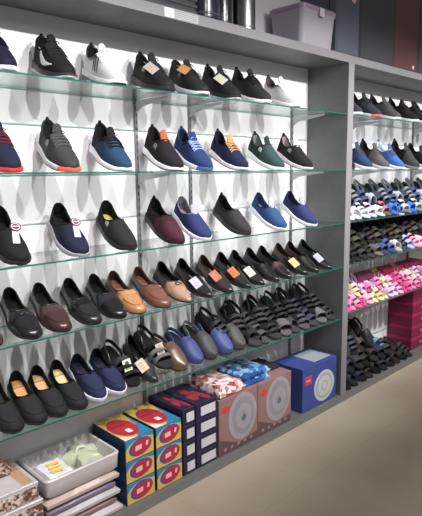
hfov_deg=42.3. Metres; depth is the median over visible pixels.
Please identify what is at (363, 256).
sandal
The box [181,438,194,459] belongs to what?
shoe box
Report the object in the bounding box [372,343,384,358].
sandal
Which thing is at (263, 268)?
loafer
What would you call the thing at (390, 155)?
sneaker
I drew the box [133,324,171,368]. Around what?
sandal
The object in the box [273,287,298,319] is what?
sandal
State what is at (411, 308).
shoe box
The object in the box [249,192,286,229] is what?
shoe
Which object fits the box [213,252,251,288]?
loafer
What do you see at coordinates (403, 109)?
sneaker
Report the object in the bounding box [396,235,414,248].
sandal
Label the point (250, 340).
sandal
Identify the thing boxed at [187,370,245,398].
pack
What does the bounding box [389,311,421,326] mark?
shoe box
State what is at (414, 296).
shoe box
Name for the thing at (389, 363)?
sandal
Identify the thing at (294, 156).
sneaker
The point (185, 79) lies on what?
sneaker
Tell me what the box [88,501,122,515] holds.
pack
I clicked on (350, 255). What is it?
sandal
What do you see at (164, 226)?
shoe
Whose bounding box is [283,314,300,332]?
sandal
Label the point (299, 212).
shoe
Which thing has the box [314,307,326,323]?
sandal
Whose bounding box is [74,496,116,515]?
pack
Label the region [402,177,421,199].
sandal
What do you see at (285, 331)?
sandal
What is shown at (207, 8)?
canister
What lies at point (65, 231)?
shoe
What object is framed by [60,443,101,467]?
plastic bag
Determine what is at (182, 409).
shoe box
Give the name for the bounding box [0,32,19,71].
sneaker
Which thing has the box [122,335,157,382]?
loafer
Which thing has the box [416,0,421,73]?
case
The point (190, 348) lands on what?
clog
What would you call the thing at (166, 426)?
shoe box
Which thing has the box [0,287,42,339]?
loafer
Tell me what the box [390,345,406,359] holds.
sandal
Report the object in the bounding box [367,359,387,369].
sandal
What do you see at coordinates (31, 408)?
shoe
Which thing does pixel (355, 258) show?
sandal
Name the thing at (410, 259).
sandal
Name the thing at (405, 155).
sneaker
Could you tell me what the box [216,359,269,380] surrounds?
pack
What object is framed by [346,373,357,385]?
sandal
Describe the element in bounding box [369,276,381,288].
sandal
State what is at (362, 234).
sandal
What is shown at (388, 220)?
sandal
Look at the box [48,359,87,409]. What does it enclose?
shoe
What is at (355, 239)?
sandal
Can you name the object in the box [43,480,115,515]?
pack
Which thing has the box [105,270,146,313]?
loafer
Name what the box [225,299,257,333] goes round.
sandal
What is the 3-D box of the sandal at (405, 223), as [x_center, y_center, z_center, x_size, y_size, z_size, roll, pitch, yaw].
[1.460,-0.261,4.175,0.203,0.192,0.094,6,11,38]
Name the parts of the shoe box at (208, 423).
lid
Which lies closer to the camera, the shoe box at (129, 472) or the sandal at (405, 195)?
the shoe box at (129, 472)
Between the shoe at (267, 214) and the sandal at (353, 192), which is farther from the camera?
the sandal at (353, 192)
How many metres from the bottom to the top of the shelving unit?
2.104 m
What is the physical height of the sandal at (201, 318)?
0.162 m
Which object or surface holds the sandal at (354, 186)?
on the sandal at (379, 210)
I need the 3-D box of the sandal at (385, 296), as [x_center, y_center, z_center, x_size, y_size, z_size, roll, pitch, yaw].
[1.173,0.236,3.844,0.070,0.077,0.173,-8,12,-40]
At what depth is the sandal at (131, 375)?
2.35 m
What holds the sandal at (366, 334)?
on the sandal at (373, 357)
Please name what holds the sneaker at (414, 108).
on the shelving unit
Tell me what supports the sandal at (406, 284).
on the shelving unit
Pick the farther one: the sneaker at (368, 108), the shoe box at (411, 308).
the shoe box at (411, 308)
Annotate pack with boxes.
[0,459,11,476]
[33,457,72,479]
[38,470,118,510]
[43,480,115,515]
[43,486,120,515]
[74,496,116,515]
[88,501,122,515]
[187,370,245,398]
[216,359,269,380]
[242,372,269,386]
[251,358,279,371]
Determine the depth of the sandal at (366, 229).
3.75 m
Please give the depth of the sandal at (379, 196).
3.75 m
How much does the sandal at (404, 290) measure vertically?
0.077 m
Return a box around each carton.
[216,384,256,457]
[255,367,290,436]
[273,348,336,413]
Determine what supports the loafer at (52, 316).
on the shelving unit
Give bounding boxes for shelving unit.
[0,0,421,515]
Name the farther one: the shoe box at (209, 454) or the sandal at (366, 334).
the sandal at (366, 334)
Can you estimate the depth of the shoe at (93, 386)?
2.21 m
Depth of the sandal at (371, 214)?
3.59 m
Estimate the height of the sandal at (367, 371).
0.117 m
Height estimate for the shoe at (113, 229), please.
0.196 m
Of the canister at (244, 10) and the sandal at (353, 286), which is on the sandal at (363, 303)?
the sandal at (353, 286)
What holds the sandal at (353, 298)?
on the shelving unit
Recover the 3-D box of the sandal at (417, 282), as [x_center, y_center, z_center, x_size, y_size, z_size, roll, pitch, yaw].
[1.536,0.176,4.199,0.079,0.077,0.172,-7,11,-37]
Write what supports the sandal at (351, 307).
on the shelving unit
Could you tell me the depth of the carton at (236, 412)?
2.76 m
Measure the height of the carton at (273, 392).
0.296 m
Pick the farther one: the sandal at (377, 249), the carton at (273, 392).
the sandal at (377, 249)
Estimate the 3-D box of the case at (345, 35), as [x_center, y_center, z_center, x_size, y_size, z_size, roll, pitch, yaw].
[0.704,-1.444,3.190,0.247,0.536,0.246,-9,12,-44]
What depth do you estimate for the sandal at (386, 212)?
3.72 m
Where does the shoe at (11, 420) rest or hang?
on the shelving unit
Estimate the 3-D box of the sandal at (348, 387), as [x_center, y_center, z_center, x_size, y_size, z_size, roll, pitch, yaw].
[0.800,0.785,3.582,0.247,0.117,0.098,4,10,30]
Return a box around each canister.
[195,0,219,19]
[220,0,233,23]
[234,0,255,29]
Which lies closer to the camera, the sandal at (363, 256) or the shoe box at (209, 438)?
the shoe box at (209, 438)
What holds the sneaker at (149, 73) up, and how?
on the shelving unit
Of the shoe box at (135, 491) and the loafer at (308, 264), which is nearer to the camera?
the shoe box at (135, 491)
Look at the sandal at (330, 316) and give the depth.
3.35 m
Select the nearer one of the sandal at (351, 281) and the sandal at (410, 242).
the sandal at (351, 281)
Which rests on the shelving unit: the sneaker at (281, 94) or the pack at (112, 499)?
the sneaker at (281, 94)
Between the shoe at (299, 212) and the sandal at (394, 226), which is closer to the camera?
the shoe at (299, 212)
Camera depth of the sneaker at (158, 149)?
2.35 m
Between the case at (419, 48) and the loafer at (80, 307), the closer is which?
the loafer at (80, 307)
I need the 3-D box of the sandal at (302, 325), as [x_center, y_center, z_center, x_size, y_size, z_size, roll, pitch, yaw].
[0.499,0.330,3.226,0.095,0.136,0.243,-5,10,-26]
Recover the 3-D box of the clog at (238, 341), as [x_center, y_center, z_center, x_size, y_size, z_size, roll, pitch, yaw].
[0.078,0.385,2.850,0.247,0.153,0.095,6,11,38]
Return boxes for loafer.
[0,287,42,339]
[0,333,2,345]
[29,282,71,332]
[60,278,101,324]
[85,274,126,318]
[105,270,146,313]
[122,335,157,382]
[130,266,170,307]
[153,261,191,302]
[174,258,212,297]
[195,255,233,292]
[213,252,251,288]
[228,250,264,285]
[243,247,279,281]
[256,245,291,278]
[271,243,307,274]
[284,241,319,272]
[297,239,331,269]
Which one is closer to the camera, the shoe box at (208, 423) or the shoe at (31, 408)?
the shoe at (31, 408)
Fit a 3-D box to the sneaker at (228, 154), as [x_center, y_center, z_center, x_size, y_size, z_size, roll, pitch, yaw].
[0.081,-0.536,2.678,0.260,0.210,0.113,8,12,44]
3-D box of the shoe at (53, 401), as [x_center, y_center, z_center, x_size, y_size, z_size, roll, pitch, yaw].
[-0.645,0.512,2.119,0.257,0.144,0.101,8,12,43]
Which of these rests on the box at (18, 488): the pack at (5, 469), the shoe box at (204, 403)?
the pack at (5, 469)
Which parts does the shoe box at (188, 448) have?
lid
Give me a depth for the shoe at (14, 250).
1.88 m
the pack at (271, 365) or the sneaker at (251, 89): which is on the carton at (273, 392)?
the pack at (271, 365)
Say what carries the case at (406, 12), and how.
on the shelving unit
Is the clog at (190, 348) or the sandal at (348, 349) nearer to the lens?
the clog at (190, 348)
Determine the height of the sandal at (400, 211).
0.143 m
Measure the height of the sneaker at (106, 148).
0.210 m
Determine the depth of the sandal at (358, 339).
3.82 m
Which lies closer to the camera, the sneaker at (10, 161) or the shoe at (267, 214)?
the sneaker at (10, 161)
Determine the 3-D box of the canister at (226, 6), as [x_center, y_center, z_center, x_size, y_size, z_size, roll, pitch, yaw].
[0.038,-1.267,2.561,0.140,0.396,0.140,-9,12,-44]
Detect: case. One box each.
[303,0,359,56]
[358,0,394,65]
[392,0,419,71]
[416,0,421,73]
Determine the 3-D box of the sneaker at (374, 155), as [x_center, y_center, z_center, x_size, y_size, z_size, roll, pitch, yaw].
[1.079,-0.701,3.655,0.260,0.210,0.113,8,12,44]
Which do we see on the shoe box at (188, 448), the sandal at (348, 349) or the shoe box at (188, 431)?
the shoe box at (188, 431)
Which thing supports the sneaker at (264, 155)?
on the shelving unit
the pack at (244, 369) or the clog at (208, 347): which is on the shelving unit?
the clog at (208, 347)
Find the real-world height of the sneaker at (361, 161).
0.210 m
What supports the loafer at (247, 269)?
on the shelving unit
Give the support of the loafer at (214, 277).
on the shelving unit
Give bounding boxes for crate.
[145,0,196,13]
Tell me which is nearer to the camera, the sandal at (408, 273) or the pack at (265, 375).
the pack at (265, 375)
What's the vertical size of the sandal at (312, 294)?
0.162 m
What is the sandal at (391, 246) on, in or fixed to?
on the shelving unit
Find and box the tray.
[17,432,118,497]
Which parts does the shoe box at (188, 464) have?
lid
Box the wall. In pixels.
[0,0,421,464]
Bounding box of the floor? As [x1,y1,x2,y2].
[137,358,421,515]
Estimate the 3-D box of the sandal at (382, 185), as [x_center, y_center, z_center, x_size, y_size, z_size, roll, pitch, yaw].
[1.312,-0.492,3.990,0.208,0.187,0.091,8,12,44]
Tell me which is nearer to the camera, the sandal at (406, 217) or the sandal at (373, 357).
the sandal at (373, 357)
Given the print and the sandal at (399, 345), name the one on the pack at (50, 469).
the print
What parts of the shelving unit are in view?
glass shelf, glass shelf, glass shelf, glass shelf, glass shelf, panel, panel, glass shelf, glass shelf, glass shelf, glass shelf, glass shelf, panel, glass shelf, glass shelf, glass shelf, glass shelf, glass shelf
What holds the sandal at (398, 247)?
on the shelving unit
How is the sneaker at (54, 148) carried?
on the shelving unit
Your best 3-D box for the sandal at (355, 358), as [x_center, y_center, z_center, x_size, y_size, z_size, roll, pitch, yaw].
[0.952,0.675,3.760,0.096,0.124,0.235,-7,11,-35]
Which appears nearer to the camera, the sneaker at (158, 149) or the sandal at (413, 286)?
the sneaker at (158, 149)
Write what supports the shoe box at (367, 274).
on the shelving unit
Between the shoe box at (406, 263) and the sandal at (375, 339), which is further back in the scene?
the shoe box at (406, 263)
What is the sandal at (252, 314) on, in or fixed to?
on the shelving unit
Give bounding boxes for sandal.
[101,339,139,386]
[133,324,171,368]
[195,306,231,340]
[220,300,246,335]
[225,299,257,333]
[242,294,277,326]
[244,324,261,346]
[245,294,268,329]
[248,318,281,339]
[250,323,269,343]
[260,290,287,319]
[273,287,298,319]
[274,287,304,317]
[276,318,292,336]
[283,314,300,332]
[288,283,315,313]
[292,310,309,329]
[294,282,322,309]
[300,308,318,326]
[307,294,335,320]
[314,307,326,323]
[346,358,354,373]
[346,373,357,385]
[346,379,350,389]
[347,318,364,352]
[347,329,357,354]
[347,341,349,358]
[348,288,354,296]
[348,295,362,307]
[348,299,355,310]
[348,316,373,347]
[349,252,353,263]
[349,272,366,293]
[349,283,359,295]
[349,296,367,305]
[349,354,363,368]
[350,222,367,245]
[350,222,375,243]
[350,229,360,247]
[350,243,368,259]
[350,245,360,261]
[350,368,366,381]
[351,179,376,205]
[351,188,368,207]
[351,189,361,206]
[351,206,361,219]
[351,276,371,292]
[354,202,370,218]
[356,202,376,217]
[356,241,375,257]
[357,221,381,242]
[357,294,373,303]
[357,348,369,365]
[358,183,383,205]
[358,283,377,302]
[358,366,372,377]
[361,244,383,255]
[363,220,389,241]
[363,280,376,289]
[363,347,378,361]
[364,178,390,203]
[364,204,384,216]
[367,243,389,254]
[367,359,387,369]
[367,361,380,373]
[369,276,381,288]
[370,267,387,286]
[371,219,395,239]
[371,288,383,300]
[372,184,396,203]
[372,335,391,354]
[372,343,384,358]
[373,337,384,345]
[377,201,391,215]
[378,178,403,203]
[378,219,402,238]
[378,287,393,296]
[378,354,394,366]
[379,277,397,295]
[379,291,388,298]
[380,274,392,285]
[381,238,396,252]
[383,217,407,238]
[383,336,411,356]
[384,203,398,214]
[385,183,408,202]
[385,274,397,282]
[388,282,403,293]
[388,350,399,363]
[389,239,402,251]
[389,271,401,282]
[390,178,415,202]
[390,199,404,213]
[390,262,407,280]
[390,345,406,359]
[391,216,414,236]
[392,283,406,291]
[394,235,409,249]
[396,199,411,212]
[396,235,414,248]
[397,182,419,201]
[397,216,419,234]
[398,281,412,290]
[399,270,410,279]
[400,275,415,288]
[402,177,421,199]
[402,215,421,232]
[403,268,416,277]
[405,201,416,212]
[407,233,420,247]
[408,257,421,274]
[408,266,419,276]
[408,277,420,287]
[409,214,421,228]
[410,198,421,211]
[411,235,421,245]
[413,177,421,188]
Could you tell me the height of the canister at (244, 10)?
0.396 m
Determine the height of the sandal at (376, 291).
0.077 m
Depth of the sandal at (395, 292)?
3.91 m
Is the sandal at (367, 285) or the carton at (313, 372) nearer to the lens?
the carton at (313, 372)
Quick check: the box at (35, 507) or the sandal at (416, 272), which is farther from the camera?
the sandal at (416, 272)
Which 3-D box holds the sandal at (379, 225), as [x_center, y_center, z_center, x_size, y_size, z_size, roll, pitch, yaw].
[1.258,-0.228,3.975,0.096,0.192,0.203,-7,11,-34]
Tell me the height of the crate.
0.339 m
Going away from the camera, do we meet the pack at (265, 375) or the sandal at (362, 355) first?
the pack at (265, 375)
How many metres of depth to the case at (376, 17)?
3.34 m
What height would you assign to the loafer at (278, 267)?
0.164 m
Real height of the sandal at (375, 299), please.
0.111 m
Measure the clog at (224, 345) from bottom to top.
0.146 m
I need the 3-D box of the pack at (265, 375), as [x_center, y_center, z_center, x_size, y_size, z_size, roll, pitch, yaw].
[0.166,0.634,2.952,0.210,0.030,0.224,-9,12,-44]
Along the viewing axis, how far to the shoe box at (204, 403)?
2.64 m
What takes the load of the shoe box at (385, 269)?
on the shelving unit
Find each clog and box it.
[150,333,187,371]
[164,327,203,365]
[179,320,217,359]
[194,322,232,354]
[210,314,245,349]
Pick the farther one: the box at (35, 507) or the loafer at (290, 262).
the loafer at (290, 262)
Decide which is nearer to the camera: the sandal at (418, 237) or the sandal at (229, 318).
the sandal at (229, 318)
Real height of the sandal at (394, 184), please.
0.187 m
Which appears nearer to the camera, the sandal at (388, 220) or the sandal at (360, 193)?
the sandal at (360, 193)
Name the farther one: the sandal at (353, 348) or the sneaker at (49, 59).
the sandal at (353, 348)
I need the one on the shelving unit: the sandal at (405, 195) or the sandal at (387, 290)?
the sandal at (387, 290)
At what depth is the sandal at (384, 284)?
3.94 m
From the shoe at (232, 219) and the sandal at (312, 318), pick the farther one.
the sandal at (312, 318)
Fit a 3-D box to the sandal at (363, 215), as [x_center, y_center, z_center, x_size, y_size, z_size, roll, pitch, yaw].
[0.931,-0.334,3.569,0.242,0.143,0.094,7,12,42]
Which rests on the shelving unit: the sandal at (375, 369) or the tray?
the sandal at (375, 369)
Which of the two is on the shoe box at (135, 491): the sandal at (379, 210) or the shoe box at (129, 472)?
the shoe box at (129, 472)
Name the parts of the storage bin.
lid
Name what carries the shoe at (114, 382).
on the shelving unit
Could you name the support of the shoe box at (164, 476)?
on the shelving unit
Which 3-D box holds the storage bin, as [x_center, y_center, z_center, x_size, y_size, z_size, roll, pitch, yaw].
[0.510,-1.250,3.010,0.328,0.213,0.248,-9,12,-44]
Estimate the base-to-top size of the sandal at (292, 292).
0.162 m
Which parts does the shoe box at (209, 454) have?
lid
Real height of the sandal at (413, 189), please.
0.154 m
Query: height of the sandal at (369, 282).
0.104 m
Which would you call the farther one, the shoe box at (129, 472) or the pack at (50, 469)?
the shoe box at (129, 472)
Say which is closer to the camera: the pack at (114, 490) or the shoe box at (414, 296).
the pack at (114, 490)
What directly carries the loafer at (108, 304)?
on the shelving unit
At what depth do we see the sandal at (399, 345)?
4.19 m
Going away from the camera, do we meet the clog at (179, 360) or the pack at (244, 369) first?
the clog at (179, 360)
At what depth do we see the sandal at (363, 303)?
3.61 m
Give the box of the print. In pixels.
[46,461,63,473]
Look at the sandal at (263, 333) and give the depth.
2.90 m
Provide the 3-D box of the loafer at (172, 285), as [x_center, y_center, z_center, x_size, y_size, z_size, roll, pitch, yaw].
[-0.183,0.107,2.520,0.263,0.164,0.104,8,12,43]
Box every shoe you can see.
[0,206,31,264]
[0,383,24,433]
[7,370,47,424]
[28,365,67,417]
[47,203,90,256]
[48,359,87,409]
[68,353,107,401]
[87,348,126,394]
[95,200,137,250]
[144,195,184,243]
[172,196,211,240]
[212,192,250,234]
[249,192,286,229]
[281,191,317,225]
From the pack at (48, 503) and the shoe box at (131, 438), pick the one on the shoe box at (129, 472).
the shoe box at (131, 438)
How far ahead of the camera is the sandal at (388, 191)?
3.88 m
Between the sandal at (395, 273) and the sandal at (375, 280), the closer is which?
the sandal at (375, 280)
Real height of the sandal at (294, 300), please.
0.162 m
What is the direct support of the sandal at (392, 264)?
on the sandal at (413, 286)
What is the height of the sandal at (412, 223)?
0.160 m
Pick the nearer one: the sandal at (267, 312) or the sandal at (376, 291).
the sandal at (267, 312)
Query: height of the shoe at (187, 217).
0.196 m
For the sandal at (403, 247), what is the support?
on the shelving unit
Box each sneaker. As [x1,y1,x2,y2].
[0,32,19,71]
[0,122,23,171]
[31,33,77,78]
[37,117,81,171]
[82,42,126,85]
[89,120,132,170]
[131,51,174,91]
[142,124,184,170]
[168,59,209,95]
[173,126,213,170]
[202,64,241,99]
[208,128,248,169]
[231,67,271,103]
[246,131,284,169]
[264,75,300,106]
[276,133,313,169]
[352,141,372,168]
[353,103,362,114]
[354,92,381,117]
[360,138,389,168]
[369,94,400,119]
[376,139,404,168]
[388,97,418,121]
[391,138,419,168]
[399,99,421,122]
[408,143,421,167]
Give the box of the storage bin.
[269,2,335,49]
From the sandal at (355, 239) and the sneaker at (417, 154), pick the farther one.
the sneaker at (417, 154)
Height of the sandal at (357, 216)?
0.143 m
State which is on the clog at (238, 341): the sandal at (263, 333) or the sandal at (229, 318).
the sandal at (229, 318)
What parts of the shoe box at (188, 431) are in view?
lid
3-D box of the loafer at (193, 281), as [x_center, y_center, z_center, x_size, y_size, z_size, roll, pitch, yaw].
[-0.092,0.092,2.609,0.263,0.164,0.105,8,12,43]
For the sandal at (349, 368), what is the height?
0.161 m
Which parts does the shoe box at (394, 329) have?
lid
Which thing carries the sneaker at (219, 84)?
on the shelving unit
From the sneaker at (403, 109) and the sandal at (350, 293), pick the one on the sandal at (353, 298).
the sandal at (350, 293)
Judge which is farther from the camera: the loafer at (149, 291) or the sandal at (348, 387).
the sandal at (348, 387)
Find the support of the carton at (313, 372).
on the shelving unit
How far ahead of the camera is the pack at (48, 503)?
2.14 m
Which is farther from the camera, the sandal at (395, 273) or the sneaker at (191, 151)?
the sandal at (395, 273)
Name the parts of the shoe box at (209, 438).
lid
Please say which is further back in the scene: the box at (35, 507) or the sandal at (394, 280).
the sandal at (394, 280)
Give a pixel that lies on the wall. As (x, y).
(29, 200)
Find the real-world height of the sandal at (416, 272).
0.104 m
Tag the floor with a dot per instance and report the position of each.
(362, 455)
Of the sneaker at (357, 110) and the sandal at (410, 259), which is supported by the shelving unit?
the sneaker at (357, 110)
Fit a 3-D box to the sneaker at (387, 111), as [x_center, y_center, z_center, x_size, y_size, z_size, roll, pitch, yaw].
[1.159,-1.024,3.684,0.113,0.192,0.267,-9,12,-44]
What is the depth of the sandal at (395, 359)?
4.01 m
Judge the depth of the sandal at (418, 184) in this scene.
4.40 m
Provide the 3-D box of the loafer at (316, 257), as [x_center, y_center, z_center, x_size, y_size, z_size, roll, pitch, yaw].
[0.618,-0.025,3.304,0.263,0.164,0.105,8,12,43]
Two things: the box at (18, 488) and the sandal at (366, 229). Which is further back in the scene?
the sandal at (366, 229)
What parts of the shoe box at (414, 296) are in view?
lid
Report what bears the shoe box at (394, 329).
on the shoe box at (411, 343)
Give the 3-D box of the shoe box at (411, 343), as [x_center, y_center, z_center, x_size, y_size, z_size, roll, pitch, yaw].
[1.623,0.649,4.458,0.347,0.094,0.197,-9,12,-44]
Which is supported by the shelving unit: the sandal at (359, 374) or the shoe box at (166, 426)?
the sandal at (359, 374)
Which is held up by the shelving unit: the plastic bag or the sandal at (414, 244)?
the sandal at (414, 244)
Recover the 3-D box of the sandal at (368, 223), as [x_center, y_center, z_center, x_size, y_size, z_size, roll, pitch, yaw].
[1.182,-0.215,3.903,0.204,0.192,0.091,7,12,41]
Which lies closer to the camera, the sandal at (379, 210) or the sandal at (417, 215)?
the sandal at (379, 210)
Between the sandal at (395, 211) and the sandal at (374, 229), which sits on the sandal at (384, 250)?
the sandal at (374, 229)
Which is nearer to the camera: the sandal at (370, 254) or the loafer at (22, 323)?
the loafer at (22, 323)
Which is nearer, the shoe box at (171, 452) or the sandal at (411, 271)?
the shoe box at (171, 452)
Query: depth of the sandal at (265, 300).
3.14 m
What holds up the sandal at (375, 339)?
on the sandal at (387, 351)
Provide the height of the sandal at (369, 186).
0.187 m
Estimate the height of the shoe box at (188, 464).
0.080 m
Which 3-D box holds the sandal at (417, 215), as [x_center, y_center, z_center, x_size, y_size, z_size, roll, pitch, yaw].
[1.669,-0.296,4.379,0.094,0.192,0.203,-8,12,-40]
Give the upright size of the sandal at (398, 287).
0.077 m
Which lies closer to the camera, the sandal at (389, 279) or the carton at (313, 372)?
the carton at (313, 372)
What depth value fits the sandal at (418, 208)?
4.07 m
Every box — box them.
[0,458,38,514]
[0,496,42,515]
[92,413,153,462]
[113,451,153,484]
[113,472,154,505]
[122,403,180,448]
[149,391,194,426]
[153,438,181,469]
[154,458,181,489]
[162,383,216,420]
[181,422,194,442]
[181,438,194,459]
[182,454,195,475]
[195,412,216,436]
[195,428,216,452]
[195,443,216,468]
[352,269,380,282]
[375,263,402,275]
[388,322,421,337]
[388,334,421,349]
[389,299,421,314]
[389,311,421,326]
[390,286,421,302]
[394,258,421,268]
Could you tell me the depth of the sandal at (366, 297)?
3.65 m
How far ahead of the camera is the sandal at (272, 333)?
2.98 m
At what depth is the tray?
2.21 m
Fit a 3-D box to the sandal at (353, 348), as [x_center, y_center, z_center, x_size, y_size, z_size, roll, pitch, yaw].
[0.933,0.549,3.771,0.099,0.220,0.190,-6,10,-31]
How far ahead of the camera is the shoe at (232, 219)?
2.70 m
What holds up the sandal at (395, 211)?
on the shelving unit
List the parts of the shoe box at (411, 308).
lid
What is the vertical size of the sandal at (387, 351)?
0.124 m
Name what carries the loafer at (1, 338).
on the shelving unit
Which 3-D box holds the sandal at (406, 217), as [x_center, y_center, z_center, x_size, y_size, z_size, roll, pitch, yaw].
[1.600,-0.284,4.312,0.204,0.192,0.091,7,12,41]
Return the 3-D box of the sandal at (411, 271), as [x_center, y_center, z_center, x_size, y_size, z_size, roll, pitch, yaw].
[1.541,0.098,4.288,0.069,0.104,0.162,-8,11,-38]
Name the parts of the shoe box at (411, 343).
lid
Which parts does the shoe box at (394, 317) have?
lid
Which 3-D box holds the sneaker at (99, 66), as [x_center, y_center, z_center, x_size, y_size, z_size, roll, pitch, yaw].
[-0.426,-0.762,2.131,0.113,0.192,0.267,-9,12,-44]
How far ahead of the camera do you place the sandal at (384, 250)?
3.75 m
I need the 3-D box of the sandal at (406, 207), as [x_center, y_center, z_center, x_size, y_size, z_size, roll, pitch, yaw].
[1.358,-0.385,3.990,0.098,0.105,0.240,-7,11,-37]
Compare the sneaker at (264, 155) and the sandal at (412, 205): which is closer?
the sneaker at (264, 155)
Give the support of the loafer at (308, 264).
on the shelving unit
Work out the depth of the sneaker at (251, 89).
2.69 m

